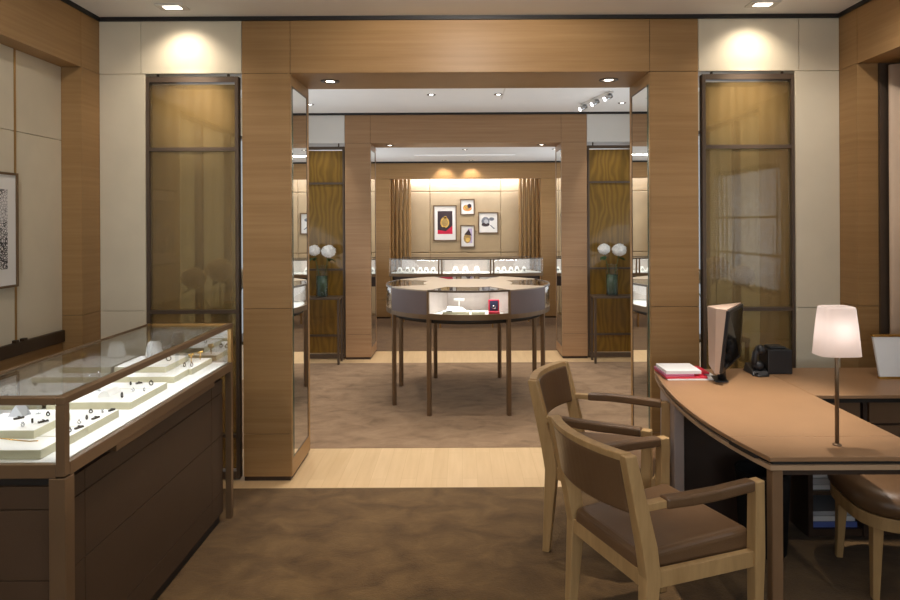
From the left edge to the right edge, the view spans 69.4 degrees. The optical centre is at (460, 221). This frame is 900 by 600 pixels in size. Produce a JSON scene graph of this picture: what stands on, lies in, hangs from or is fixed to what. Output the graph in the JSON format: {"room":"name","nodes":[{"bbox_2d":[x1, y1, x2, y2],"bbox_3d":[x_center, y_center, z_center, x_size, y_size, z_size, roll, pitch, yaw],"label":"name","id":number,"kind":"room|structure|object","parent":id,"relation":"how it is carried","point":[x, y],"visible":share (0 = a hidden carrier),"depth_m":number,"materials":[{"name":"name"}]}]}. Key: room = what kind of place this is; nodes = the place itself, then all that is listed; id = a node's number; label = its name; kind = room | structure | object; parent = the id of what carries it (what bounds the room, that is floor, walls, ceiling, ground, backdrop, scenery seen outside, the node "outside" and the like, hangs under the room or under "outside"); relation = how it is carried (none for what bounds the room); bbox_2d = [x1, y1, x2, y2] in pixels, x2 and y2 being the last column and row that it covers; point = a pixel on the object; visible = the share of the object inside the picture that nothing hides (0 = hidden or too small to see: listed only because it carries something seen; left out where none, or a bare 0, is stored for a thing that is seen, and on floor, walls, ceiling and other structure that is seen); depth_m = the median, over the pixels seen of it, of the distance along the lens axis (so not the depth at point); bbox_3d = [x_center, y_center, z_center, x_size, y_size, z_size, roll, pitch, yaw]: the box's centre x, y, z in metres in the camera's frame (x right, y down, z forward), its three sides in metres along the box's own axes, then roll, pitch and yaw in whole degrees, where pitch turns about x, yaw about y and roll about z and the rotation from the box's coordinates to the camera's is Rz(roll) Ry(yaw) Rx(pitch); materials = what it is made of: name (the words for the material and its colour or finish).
{"room":"shop","nodes":[
{"label":"shop","id":0,"kind":"room"},
{"bbox_2d":[0,0,242,414],"bbox_3d":[-2.374,0.112,2.587,0.290,3.000,10.375,0,0,0],"label":"wall","id":1,"kind":"structure","parent":0,"point":[50,93],"depth_m":3.74,"materials":[{"name":"paint"}]},
{"bbox_2d":[0,171,18,288],"bbox_3d":[-2.338,0.042,3.110,0.022,0.594,0.620,0,0,0],"label":"picture","id":2,"kind":"object","parent":1,"relation":"attached to","point":[9,182],"visible":1,"depth_m":3.36,"materials":[{"name":"white paper"}]},
{"bbox_2d":[0,189,7,269],"bbox_3d":[-2.334,0.037,3.118,0.002,0.410,0.455,0,0,0],"label":"print","id":3,"kind":"object","parent":2,"relation":"attached to","point":[3,192],"depth_m":3.32},
{"bbox_2d":[0,330,64,360],"bbox_3d":[-2.350,0.670,0.614,0.037,0.068,6.428,0,0,0],"label":"trim","id":4,"kind":"structure","parent":1,"relation":"attached to","point":[32,344],"depth_m":3.53,"materials":[{"name":"brown wood"}]},
{"bbox_2d":[61,0,99,20],"bbox_3d":[-2.237,-1.252,0.704,0.018,0.025,6.608,0,0,0],"label":"trim","id":5,"kind":"structure","parent":1,"relation":"attached to","point":[74,5],"depth_m":3.83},
{"bbox_2d":[179,112,242,357],"bbox_3d":[-2.294,0.162,6.050,0.060,2.140,2.150,0,0,0],"label":"window","id":6,"kind":"structure","parent":1,"relation":"in","point":[198,124],"depth_m":5.70,"materials":[{"name":"brown metal"}]},
{"bbox_2d":[228,87,698,112],"bbox_3d":[0.243,-1.339,6.043,5.500,0.125,3.105,0,0,0],"label":"ceiling","id":7,"kind":"structure","parent":0,"point":[455,99],"depth_m":6.82,"materials":[{"name":"paint"}]},
{"bbox_2d":[579,91,613,111],"bbox_3d":[1.377,-1.234,6.696,0.097,0.096,0.720,0,0,-13],"label":"track light","id":8,"kind":"object","parent":7,"relation":"attached to","point":[608,95],"visible":1,"depth_m":6.67,"materials":[{"name":"white paint"}]},
{"bbox_2d":[376,163,555,317],"bbox_3d":[0.061,0.300,11.030,4.577,2.600,0.500,0,0,0],"label":"wall","id":9,"kind":"structure","parent":0,"point":[493,187],"depth_m":11.12,"materials":[{"name":"paint"}]},
{"bbox_2d":[391,179,410,271],"bbox_3d":[-1.013,0.410,10.973,0.339,2.330,0.055,0,0,0],"label":"curtain","id":10,"kind":"object","parent":9,"relation":"hanging from","point":[403,203],"visible":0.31,"depth_m":10.96,"materials":[{"name":"brown fabric"}]},
{"bbox_2d":[433,205,456,240],"bbox_3d":[-0.273,0.019,11.110,0.400,0.613,0.030,0,0,0],"label":"picture","id":11,"kind":"object","parent":9,"relation":"attached to","point":[444,216],"visible":1,"depth_m":11.11,"materials":[{"name":"white paper"}]},
{"bbox_2d":[438,211,452,233],"bbox_3d":[-0.273,0.008,11.108,0.254,0.394,0.002,0,0,0],"label":"print","id":12,"kind":"object","parent":11,"relation":"attached to","point":[445,218],"depth_m":11.11,"materials":[{"name":"multicoloured paper"}]},
{"bbox_2d":[376,161,554,162],"bbox_3d":[0.055,-0.992,10.777,4.600,0.028,0.018,0,0,0],"label":"trim","id":13,"kind":"structure","parent":9,"relation":"attached to","point":[428,161],"depth_m":10.77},
{"bbox_2d":[460,225,474,247],"bbox_3d":[0.112,0.243,11.110,0.251,0.386,0.030,0,0,0],"label":"picture","id":14,"kind":"object","parent":9,"relation":"attached to","point":[467,232],"visible":1,"depth_m":11.11,"materials":[{"name":"white paper"}]},
{"bbox_2d":[464,228,471,242],"bbox_3d":[0.118,0.235,11.108,0.145,0.251,0.002,0,0,0],"label":"print","id":15,"kind":"object","parent":14,"relation":"attached to","point":[467,231],"depth_m":11.11,"materials":[{"name":"multicoloured paper"}]},
{"bbox_2d":[460,199,474,214],"bbox_3d":[0.109,-0.256,11.110,0.251,0.275,0.030,0,0,0],"label":"picture","id":16,"kind":"object","parent":9,"relation":"attached to","point":[467,206],"visible":1,"depth_m":11.11,"materials":[{"name":"white paper"}]},
{"bbox_2d":[463,204,471,210],"bbox_3d":[0.109,-0.247,11.108,0.154,0.126,0.001,0,0,0],"label":"print","id":17,"kind":"object","parent":16,"relation":"attached to","point":[466,207],"depth_m":11.11,"materials":[{"name":"orange paper"}]},
{"bbox_2d":[478,212,497,233],"bbox_3d":[0.465,0.013,11.110,0.348,0.369,0.030,0,0,0],"label":"picture","id":18,"kind":"object","parent":9,"relation":"attached to","point":[487,221],"visible":1,"depth_m":11.11,"materials":[{"name":"white paper"}]},
{"bbox_2d":[481,217,494,228],"bbox_3d":[0.465,0.015,11.108,0.230,0.205,0.001,0,0,0],"label":"print","id":19,"kind":"object","parent":18,"relation":"attached to","point":[486,222],"depth_m":11.11,"materials":[{"name":"grey paper"}]},
{"bbox_2d":[518,179,538,270],"bbox_3d":[1.147,0.399,10.973,0.339,2.330,0.055,0,0,0],"label":"curtain","id":20,"kind":"object","parent":9,"relation":"hanging from","point":[533,247],"visible":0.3,"depth_m":10.95,"materials":[{"name":"brown fabric"}]},
{"bbox_2d":[70,0,861,16],"bbox_3d":[0.243,-1.339,0.720,5.500,0.125,6.640,0,0,0],"label":"ceiling","id":21,"kind":"structure","parent":0,"point":[101,8],"depth_m":3.86,"materials":[{"name":"paint"}]},
{"bbox_2d":[154,4,189,10],"bbox_3d":[-1.696,-1.262,3.820,0.170,0.008,0.100,0,0,0],"label":"recessed light","id":22,"kind":"object","parent":21,"relation":"in","point":[164,7],"visible":1,"depth_m":3.81,"materials":[{"name":"white paint"}]},
{"bbox_2d":[745,1,780,7],"bbox_3d":[1.774,-1.280,3.820,0.170,0.008,0.100,0,0,0],"label":"recessed light","id":23,"kind":"object","parent":21,"relation":"in","point":[753,4],"visible":1,"depth_m":3.82,"materials":[{"name":"white paint"}]},
{"bbox_2d":[99,18,840,377],"bbox_3d":[0.056,0.174,4.266,4.579,2.852,0.491,0,0,0],"label":"wall","id":24,"kind":"structure","parent":0,"point":[807,49],"depth_m":4.02,"materials":[{"name":"paint"}]},
{"bbox_2d":[99,13,839,21],"bbox_3d":[0.049,-1.264,4.017,4.579,0.025,0.018,0,0,0],"label":"trim","id":25,"kind":"structure","parent":24,"relation":"attached to","point":[807,15],"depth_m":4.01,"materials":[{"name":"metal"}]},
{"bbox_2d":[242,19,698,480],"bbox_3d":[0.061,0.174,4.265,2.824,2.852,0.490,0,0,0],"label":"door frame","id":26,"kind":"structure","parent":24,"relation":"in","point":[657,59],"depth_m":4.02,"materials":[{"name":"brown wood"}]},
{"bbox_2d":[291,86,308,456],"bbox_3d":[-1.055,0.310,4.255,0.006,2.320,0.410,0,0,0],"label":"mirror","id":27,"kind":"object","parent":26,"relation":"attached to","point":[299,99],"depth_m":4.25,"materials":[{"name":"silver metal"}]},
{"bbox_2d":[321,79,339,83],"bbox_3d":[-0.855,-0.919,4.250,0.125,0.004,0.125,0,0,0],"label":"recessed light","id":28,"kind":"object","parent":26,"relation":"attached to","point":[328,81],"visible":1,"depth_m":4.24,"materials":[{"name":"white metal"}]},
{"bbox_2d":[599,78,617,81],"bbox_3d":[0.965,-0.928,4.250,0.125,0.004,0.125,0,0,0],"label":"recessed light","id":29,"kind":"object","parent":26,"relation":"attached to","point":[603,79],"visible":1,"depth_m":4.25,"materials":[{"name":"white metal"}]},
{"bbox_2d":[631,85,649,436],"bbox_3d":[1.178,0.299,4.255,0.006,2.320,0.410,0,0,0],"label":"mirror","id":30,"kind":"object","parent":26,"relation":"attached to","point":[640,97],"depth_m":4.25,"materials":[{"name":"silver metal"}]},
{"bbox_2d":[309,114,630,351],"bbox_3d":[0.061,0.174,7.818,4.580,2.852,0.486,0,0,0],"label":"wall","id":31,"kind":"structure","parent":0,"point":[602,129],"depth_m":7.58,"materials":[{"name":"white paint"}]},
{"bbox_2d":[345,114,587,358],"bbox_3d":[0.061,0.174,7.817,2.824,2.852,0.485,0,0,0],"label":"surround","id":32,"kind":"object","parent":31,"relation":"in","point":[567,133],"depth_m":7.58,"materials":[{"name":"brown wood"}]},
{"bbox_2d":[371,150,375,345],"bbox_3d":[-1.055,0.310,7.808,0.006,2.320,0.405,0,0,0],"label":"mirror","id":33,"kind":"object","parent":32,"relation":"attached to","point":[373,152],"depth_m":7.83,"materials":[{"name":"silver metal"}]},
{"bbox_2d":[556,149,561,345],"bbox_3d":[1.178,0.299,7.808,0.006,2.320,0.405,0,0,0],"label":"mirror","id":34,"kind":"object","parent":32,"relation":"attached to","point":[558,151],"depth_m":7.80,"materials":[{"name":"silver metal"}]},
{"bbox_2d":[309,112,629,114],"bbox_3d":[0.054,-1.264,7.572,4.600,0.025,0.018,0,0,0],"label":"trim","id":35,"kind":"structure","parent":31,"relation":"attached to","point":[445,113],"depth_m":7.56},
{"bbox_2d":[309,136,699,161],"bbox_3d":[0.244,-1.204,9.670,5.500,0.395,3.260,0,0,0],"label":"ceiling","id":36,"kind":"structure","parent":0,"point":[474,153],"depth_m":9.60,"materials":[{"name":"paint"}]},
{"bbox_2d":[415,154,514,155],"bbox_3d":[0.055,-1.003,9.740,1.500,0.006,0.080,0,0,0],"label":"ceiling slot","id":37,"kind":"object","parent":36,"relation":"attached to","point":[492,154],"visible":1,"depth_m":9.75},
{"bbox_2d":[157,317,899,599],"bbox_3d":[0.108,1.657,4.350,6.200,0.124,14.100,0,0,0],"label":"floor","id":38,"kind":"structure","parent":0,"point":[386,501],"depth_m":3.64,"materials":[{"name":"brown carpet"}]},
{"bbox_2d":[0,323,233,599],"bbox_3d":[-1.473,1.080,2.792,0.464,1.055,1.507,0,0,0],"label":"display case","id":39,"kind":"object","parent":38,"relation":"on","point":[115,512],"visible":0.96,"depth_m":2.47,"materials":[{"name":"brown wood"}]},
{"bbox_2d":[0,437,55,459],"bbox_3d":[-1.517,0.748,2.151,0.338,0.030,0.133,0,0,0],"label":"tray","id":40,"kind":"object","parent":39,"relation":"on","point":[9,449],"visible":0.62,"depth_m":2.11,"materials":[{"name":"fabric"}]},
{"bbox_2d":[0,438,37,441],"bbox_3d":[-1.513,0.731,2.183,0.207,0.004,0.018,0,0,8],"label":"necklace","id":41,"kind":"object","parent":40,"relation":"on","point":[0,438],"visible":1,"depth_m":2.17,"materials":[{"name":"gold metal"}]},
{"bbox_2d":[0,413,69,438],"bbox_3d":[-1.564,0.719,2.297,0.245,0.028,0.205,0,0,0],"label":"tray","id":42,"kind":"object","parent":40,"relation":"on","point":[10,428],"visible":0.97,"depth_m":2.25,"materials":[{"name":"fabric"}]},
{"bbox_2d":[7,405,30,416],"bbox_3d":[-1.612,0.685,2.373,0.060,0.040,0.045,0,0,0],"label":"display prism","id":43,"kind":"object","parent":42,"relation":"on","point":[18,410],"visible":0.91,"depth_m":2.35,"materials":[{"name":"grey paper"}]},
{"bbox_2d":[37,419,48,423],"bbox_3d":[-1.468,0.699,2.285,0.011,0.011,0.033,0,0,39],"label":"bracelet","id":44,"kind":"object","parent":42,"relation":"on","point":[43,420],"visible":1,"depth_m":2.28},
{"bbox_2d":[38,426,87,443],"bbox_3d":[-1.511,0.748,2.274,0.350,0.030,0.108,0,0,0],"label":"tray","id":45,"kind":"object","parent":39,"relation":"on","point":[75,435],"visible":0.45,"depth_m":2.27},
{"bbox_2d":[30,409,118,433],"bbox_3d":[-1.511,0.748,2.435,0.350,0.030,0.210,0,0,0],"label":"tray","id":46,"kind":"object","parent":39,"relation":"on","point":[106,417],"visible":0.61,"depth_m":2.46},
{"bbox_2d":[46,389,155,409],"bbox_3d":[-1.514,0.748,2.749,0.345,0.030,0.218,0,0,0],"label":"tray","id":47,"kind":"object","parent":39,"relation":"on","point":[130,399],"visible":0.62,"depth_m":2.67,"materials":[{"name":"fabric"}]},
{"bbox_2d":[98,386,120,396],"bbox_3d":[-1.494,0.721,2.765,0.048,0.024,0.090,0,0,0],"label":"ramp","id":48,"kind":"object","parent":47,"relation":"on","point":[113,390],"visible":1,"depth_m":2.74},
{"bbox_2d":[100,382,166,394],"bbox_3d":[-1.514,0.748,2.914,0.345,0.030,0.108,0,0,0],"label":"tray","id":49,"kind":"object","parent":39,"relation":"on","point":[159,386],"visible":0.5,"depth_m":2.91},
{"bbox_2d":[113,369,188,382],"bbox_3d":[-1.521,0.748,3.156,0.330,0.030,0.163,0,0,0],"label":"tray","id":50,"kind":"object","parent":39,"relation":"on","point":[173,375],"visible":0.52,"depth_m":3.08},
{"bbox_2d":[173,358,211,374],"bbox_3d":[-1.514,0.748,3.370,0.345,0.030,0.260,0,0,0],"label":"tray","id":51,"kind":"object","parent":39,"relation":"on","point":[198,364],"visible":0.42,"depth_m":3.36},
{"bbox_2d":[114,356,188,372],"bbox_3d":[-1.561,0.719,3.295,0.250,0.028,0.270,0,0,0],"label":"tray","id":52,"kind":"object","parent":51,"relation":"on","point":[162,366],"visible":0.7,"depth_m":3.23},
{"bbox_2d":[145,341,162,357],"bbox_3d":[-1.597,0.662,3.385,0.086,0.085,0.046,0,0,0],"label":"cushion","id":53,"kind":"object","parent":52,"relation":"on","point":[153,347],"visible":0.69,"depth_m":3.37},
{"bbox_2d":[146,74,242,478],"bbox_3d":[-1.664,0.345,4.055,0.575,2.531,0.050,0,0,0],"label":"glass screen","id":54,"kind":"object","parent":38,"relation":"on","point":[238,472],"visible":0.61,"depth_m":4.03,"materials":[{"name":"brown metal"}]},
{"bbox_2d":[191,336,242,357],"bbox_3d":[-1.645,1.230,4.740,0.570,0.757,0.240,0,0,0],"label":"console table","id":55,"kind":"object","parent":38,"relation":"on","point":[210,341],"visible":0.04,"depth_m":4.63,"materials":[{"name":"brown metal"}]},
{"bbox_2d":[210,288,229,338],"bbox_3d":[-1.757,0.672,4.740,0.140,0.360,0.140,0,0,0],"label":"vase","id":56,"kind":"object","parent":55,"relation":"on","point":[215,318],"visible":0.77,"depth_m":4.69,"materials":[{"name":"clear glass"}]},
{"bbox_2d":[180,267,210,308],"bbox_3d":[-1.924,0.584,4.753,0.239,0.508,0.183,0,0,-32],"label":"hydrangea","id":57,"kind":"object","parent":56,"relation":"in","point":[192,278],"visible":0.98,"depth_m":4.69,"materials":[{"name":"white plant"}]},
{"bbox_2d":[205,258,233,305],"bbox_3d":[-1.757,0.549,4.742,0.200,0.574,0.207,0,0,0],"label":"hydrangea","id":58,"kind":"object","parent":56,"relation":"in","point":[220,270],"visible":1,"depth_m":4.69,"materials":[{"name":"white plant"}]},
{"bbox_2d":[229,268,242,308],"bbox_3d":[-1.590,0.582,4.725,0.238,0.508,0.183,0,0,-31],"label":"hydrangea","id":59,"kind":"object","parent":56,"relation":"in","point":[234,278],"visible":0.09,"depth_m":4.70,"materials":[{"name":"white plant"}]},
{"bbox_2d":[309,295,342,364],"bbox_3d":[-1.645,1.230,7.400,0.570,0.757,0.240,0,0,0],"label":"console table","id":60,"kind":"object","parent":38,"relation":"on","point":[339,297],"visible":0.52,"depth_m":7.32,"materials":[{"name":"wood"}]},
{"bbox_2d":[316,275,327,296],"bbox_3d":[-1.582,0.671,7.400,0.140,0.360,0.140,0,0,0],"label":"vase","id":61,"kind":"object","parent":60,"relation":"on","point":[321,281],"visible":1,"depth_m":7.35,"materials":[{"name":"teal glass"}]},
{"bbox_2d":[309,245,320,273],"bbox_3d":[-1.676,0.548,7.389,0.144,0.576,0.178,0,0,28],"label":"hydrangea","id":62,"kind":"object","parent":61,"relation":"in","point":[314,250],"visible":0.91,"depth_m":7.37,"materials":[{"name":"white plant"}]},
{"bbox_2d":[321,245,335,275],"bbox_3d":[-1.501,0.547,7.387,0.166,0.576,0.184,0,0,22],"label":"hydrangea","id":63,"kind":"object","parent":61,"relation":"in","point":[328,251],"visible":1,"depth_m":7.34,"materials":[{"name":"white plant"}]},
{"bbox_2d":[309,143,345,357],"bbox_3d":[-1.649,0.345,7.630,0.575,2.531,0.050,0,0,0],"label":"glass screen","id":64,"kind":"object","parent":38,"relation":"on","point":[326,168],"visible":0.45,"depth_m":7.63,"materials":[{"name":"brown glass"}]},
{"bbox_2d":[389,256,542,327],"bbox_3d":[0.080,1.077,10.116,2.370,1.046,0.673,0,0,0],"label":"display case","id":65,"kind":"object","parent":38,"relation":"on","point":[443,266],"visible":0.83,"depth_m":10.20,"materials":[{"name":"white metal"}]},
{"bbox_2d":[452,266,458,272],"bbox_3d":[-0.084,0.727,9.915,0.107,0.098,0.086,0,0,0],"label":"bust","id":66,"kind":"object","parent":65,"relation":"on","point":[455,268],"visible":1,"depth_m":9.89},
{"bbox_2d":[462,266,468,272],"bbox_3d":[0.067,0.726,9.912,0.107,0.098,0.086,0,0,0],"label":"bust","id":67,"kind":"object","parent":65,"relation":"on","point":[465,269],"visible":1,"depth_m":9.88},
{"bbox_2d":[473,266,479,272],"bbox_3d":[0.241,0.725,9.915,0.107,0.098,0.086,0,0,0],"label":"bust","id":68,"kind":"object","parent":65,"relation":"on","point":[476,269],"visible":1,"depth_m":9.89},
{"bbox_2d":[386,276,549,415],"bbox_3d":[0.065,1.078,6.010,1.504,1.040,1.504,0,0,0],"label":"display table","id":69,"kind":"object","parent":38,"relation":"on","point":[421,299],"visible":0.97,"depth_m":5.56,"materials":[{"name":"wood"}]},
{"bbox_2d":[443,310,468,314],"bbox_3d":[-0.041,0.752,5.395,0.220,0.025,0.110,0,0,0],"label":"tray","id":70,"kind":"object","parent":69,"relation":"on","point":[444,311],"visible":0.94,"depth_m":5.34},
{"bbox_2d":[446,306,465,311],"bbox_3d":[-0.042,0.720,5.396,0.173,0.039,0.084,0,0,0],"label":"cushion","id":71,"kind":"object","parent":70,"relation":"on","point":[451,308],"visible":1,"depth_m":5.37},
{"bbox_2d":[454,298,463,306],"bbox_3d":[-0.017,0.703,5.470,0.090,0.122,0.040,0,0,0],"label":"stand","id":72,"kind":"object","parent":69,"relation":"on","point":[455,299],"visible":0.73,"depth_m":5.46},
{"bbox_2d":[472,310,484,314],"bbox_3d":[0.144,0.751,5.390,0.110,0.025,0.100,0,0,0],"label":"tray","id":73,"kind":"object","parent":69,"relation":"on","point":[474,312],"visible":0.92,"depth_m":5.34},
{"bbox_2d":[488,299,499,313],"bbox_3d":[0.272,0.703,5.350,0.090,0.120,0.090,0,0,0],"label":"box","id":74,"kind":"object","parent":69,"relation":"on","point":[493,304],"visible":0.95,"depth_m":5.37,"materials":[{"name":"red fabric"}]},
{"bbox_2d":[528,361,669,551],"bbox_3d":[0.685,1.180,3.271,0.634,0.826,0.570,0,0,27],"label":"armchair","id":75,"kind":"object","parent":38,"relation":"on","point":[551,385],"visible":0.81,"depth_m":3.15,"materials":[{"name":"brown wood"}]},
{"bbox_2d":[587,142,630,357],"bbox_3d":[1.773,0.328,7.630,0.575,2.531,0.050,0,0,0],"label":"glass screen","id":76,"kind":"object","parent":38,"relation":"on","point":[608,166],"visible":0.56,"depth_m":7.63,"materials":[{"name":"brown glass"}]},
{"bbox_2d":[590,294,630,363],"bbox_3d":[1.777,1.213,7.400,0.570,0.757,0.240,0,0,0],"label":"console table","id":77,"kind":"object","parent":38,"relation":"on","point":[595,296],"visible":0.51,"depth_m":7.29,"materials":[{"name":"wood"}]},
{"bbox_2d":[606,264,617,295],"bbox_3d":[1.718,0.654,7.400,0.140,0.360,0.140,0,0,0],"label":"vase","id":78,"kind":"object","parent":77,"relation":"on","point":[611,279],"visible":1,"depth_m":7.35,"materials":[{"name":"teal glass"}]},
{"bbox_2d":[598,243,609,272],"bbox_3d":[1.632,0.531,7.386,0.150,0.576,0.175,0,0,0],"label":"hydrangea","id":79,"kind":"object","parent":78,"relation":"in","point":[603,248],"visible":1,"depth_m":7.36,"materials":[{"name":"white plant"}]},
{"bbox_2d":[612,243,626,271],"bbox_3d":[1.800,0.530,7.380,0.174,0.576,0.171,0,0,0],"label":"hydrangea","id":80,"kind":"object","parent":78,"relation":"in","point":[618,249],"visible":1,"depth_m":7.34,"materials":[{"name":"white plant"}]},
{"bbox_2d":[548,415,764,599],"bbox_3d":[0.697,1.179,2.465,0.634,0.826,0.570,0,0,-23],"label":"armchair","id":81,"kind":"object","parent":38,"relation":"on","point":[660,536],"visible":1,"depth_m":2.32,"materials":[{"name":"brown wood"}]},
{"bbox_2d":[699,334,750,367],"bbox_3d":[1.777,1.213,4.740,0.570,0.757,0.240,0,0,0],"label":"console table","id":82,"kind":"object","parent":38,"relation":"on","point":[745,340],"visible":0.16,"depth_m":4.64,"materials":[{"name":"wood"}]},
{"bbox_2d":[707,287,726,333],"bbox_3d":[1.863,0.654,4.740,0.140,0.360,0.140,0,0,0],"label":"vase","id":83,"kind":"object","parent":82,"relation":"on","point":[708,304],"visible":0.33,"depth_m":4.75,"materials":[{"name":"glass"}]},
{"bbox_2d":[706,255,729,303],"bbox_3d":[1.864,0.531,4.740,0.203,0.574,0.202,0,0,0],"label":"hydrangea","id":84,"kind":"object","parent":83,"relation":"in","point":[717,266],"visible":0.92,"depth_m":4.68,"materials":[{"name":"white plant"}]},
{"bbox_2d":[725,264,755,303],"bbox_3d":[2.030,0.564,4.724,0.238,0.508,0.184,0,0,-31],"label":"hydrangea","id":85,"kind":"object","parent":83,"relation":"in","point":[743,275],"visible":0.98,"depth_m":4.70,"materials":[{"name":"white plant"}]},
{"bbox_2d":[699,71,795,368],"bbox_3d":[1.789,0.328,4.055,0.575,2.531,0.050,0,0,0],"label":"glass screen","id":86,"kind":"object","parent":38,"relation":"on","point":[703,78],"visible":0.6,"depth_m":4.03,"materials":[{"name":"brown metal"}]},
{"bbox_2d":[734,459,790,559],"bbox_3d":[1.467,1.392,3.160,0.256,0.393,0.256,0,0,0],"label":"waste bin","id":87,"kind":"object","parent":38,"relation":"on","point":[745,468],"visible":0.39,"depth_m":3.11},
{"bbox_2d":[654,368,899,599],"bbox_3d":[1.372,1.218,3.040,0.688,0.750,1.410,0,0,0],"label":"desk","id":88,"kind":"object","parent":38,"relation":"on","point":[770,422],"visible":0.9,"depth_m":2.78,"materials":[{"name":"wood"}]},
{"bbox_2d":[656,371,713,379],"bbox_3d":[1.244,0.841,3.583,0.280,0.006,0.235,0,0,0],"label":"desk pad","id":89,"kind":"object","parent":88,"relation":"on","point":[709,374],"visible":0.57,"depth_m":3.46,"materials":[{"name":"paper"}]},
{"bbox_2d":[654,368,707,378],"bbox_3d":[1.208,0.833,3.583,0.223,0.010,0.215,0,0,0],"label":"folder","id":90,"kind":"object","parent":89,"relation":"on","point":[696,376],"visible":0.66,"depth_m":3.48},
{"bbox_2d":[654,366,693,376],"bbox_3d":[1.172,0.822,3.585,0.155,0.012,0.210,0,0,0],"label":"folder","id":91,"kind":"object","parent":90,"relation":"on","point":[655,367],"visible":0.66,"depth_m":3.48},
{"bbox_2d":[656,363,700,373],"bbox_3d":[1.194,0.806,3.578,0.189,0.018,0.185,0,0,0],"label":"booklet","id":92,"kind":"object","parent":91,"relation":"on","point":[667,368],"visible":1,"depth_m":3.54,"materials":[{"name":"paper"}]},
{"bbox_2d":[695,366,708,373],"bbox_3d":[1.302,0.822,3.610,0.095,0.010,0.160,0,0,0],"label":"folder","id":93,"kind":"object","parent":90,"relation":"on","point":[703,371],"visible":0.44,"depth_m":3.57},
{"bbox_2d":[707,303,742,382],"bbox_3d":[1.407,0.644,3.488,0.139,0.398,0.351,0,0,34],"label":"monitor","id":94,"kind":"object","parent":88,"relation":"on","point":[724,320],"visible":1,"depth_m":3.38,"materials":[{"name":"black plastic"}]},
{"bbox_2d":[743,345,768,376],"bbox_3d":[1.639,0.761,3.603,0.108,0.162,0.172,0,0,0],"label":"telephone","id":95,"kind":"object","parent":88,"relation":"on","point":[756,368],"visible":1,"depth_m":3.59,"materials":[{"name":"black plastic"}]},
{"bbox_2d":[812,305,861,446],"bbox_3d":[1.420,0.580,2.456,0.160,0.525,0.115,0,0,0],"label":"table lamp","id":96,"kind":"object","parent":88,"relation":"on","point":[836,329],"visible":1,"depth_m":2.41,"materials":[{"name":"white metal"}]},
{"bbox_2d":[771,368,899,536],"bbox_3d":[2.102,1.214,3.450,0.768,0.750,0.590,0,0,0],"label":"credenza","id":97,"kind":"object","parent":38,"relation":"on","point":[876,401],"visible":0.35,"depth_m":3.26,"materials":[{"name":"wood"}]},
{"bbox_2d":[758,344,791,373],"bbox_3d":[1.764,0.767,3.650,0.136,0.148,0.120,0,0,0],"label":"storage box","id":98,"kind":"object","parent":97,"relation":"on","point":[777,359],"visible":0.88,"depth_m":3.59,"materials":[{"name":"black plastic"}]},
{"bbox_2d":[813,484,829,489],"bbox_3d":[1.874,1.335,3.410,0.225,0.021,0.280,0,0,0],"label":"paper stack","id":99,"kind":"object","parent":97,"relation":"on","point":[815,486],"visible":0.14,"depth_m":3.27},
{"bbox_2d":[813,478,829,483],"bbox_3d":[1.877,1.309,3.415,0.223,0.029,0.270,0,0,0],"label":"paper stack","id":100,"kind":"object","parent":99,"relation":"on","point":[815,480],"visible":0.02,"depth_m":3.28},
{"bbox_2d":[813,475,827,477],"bbox_3d":[1.881,1.286,3.420,0.220,0.015,0.260,0,0,0],"label":"paper stack","id":101,"kind":"object","parent":100,"relation":"on","point":[814,476],"visible":0.02,"depth_m":3.29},
{"bbox_2d":[813,490,830,494],"bbox_3d":[1.881,1.356,3.475,0.252,0.020,0.450,0,0,0],"label":"shelf","id":102,"kind":"object","parent":97,"relation":"attached to","point":[815,492],"depth_m":3.25,"materials":[{"name":"brown wood"}]},
{"bbox_2d":[813,521,856,526],"bbox_3d":[1.883,1.523,3.410,0.220,0.025,0.280,0,0,0],"label":"paper stack","id":103,"kind":"object","parent":97,"relation":"on","point":[815,523],"visible":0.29,"depth_m":3.27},
{"bbox_2d":[813,515,854,520],"bbox_3d":[1.875,1.497,3.415,0.225,0.025,0.270,0,0,0],"label":"paper stack","id":104,"kind":"object","parent":103,"relation":"on","point":[815,517],"visible":0.14,"depth_m":3.28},
{"bbox_2d":[813,495,849,514],"bbox_3d":[1.879,1.474,3.420,0.222,0.019,0.260,0,0,0],"label":"paper stack","id":105,"kind":"object","parent":104,"relation":"on","point":[822,504],"visible":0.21,"depth_m":3.36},
{"bbox_2d":[870,334,899,378],"bbox_3d":[2.344,0.725,3.511,0.216,0.227,0.088,0,0,0],"label":"photo frame","id":106,"kind":"object","parent":97,"relation":"on","point":[886,347],"visible":1,"depth_m":3.50,"materials":[{"name":"paper"}]},
{"bbox_2d":[827,474,899,599],"bbox_3d":[1.984,1.176,2.882,0.588,0.820,0.540,0,0,8],"label":"chair","id":107,"kind":"object","parent":38,"relation":"on","point":[873,500],"visible":0.8,"depth_m":2.75,"materials":[{"name":"brown wood"}]},
{"bbox_2d":[698,0,899,368],"bbox_3d":[2.573,0.087,2.587,0.455,3.000,10.375,0,0,0],"label":"wall","id":108,"kind":"structure","parent":0,"point":[869,34],"depth_m":3.84,"materials":[{"name":"brown wood"}]},
{"bbox_2d":[698,108,758,362],"bbox_3d":[2.416,0.138,6.050,0.060,2.140,2.150,0,0,0],"label":"window","id":109,"kind":"structure","parent":108,"relation":"in","point":[735,122],"depth_m":5.67,"materials":[{"name":"wood"}]},
{"bbox_2d":[838,0,870,16],"bbox_3d":[2.336,-1.275,0.704,0.018,0.025,6.608,0,0,0],"label":"trim","id":110,"kind":"structure","parent":108,"relation":"attached to","point":[853,7],"depth_m":3.86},
{"bbox_2d":[888,63,899,333],"bbox_3d":[2.529,0.327,3.350,0.074,2.480,0.900,0,0,0],"label":"curtain","id":111,"kind":"object","parent":108,"relation":"hanging from","point":[893,69],"visible":0.64,"depth_m":3.76,"materials":[{"name":"fabric"}]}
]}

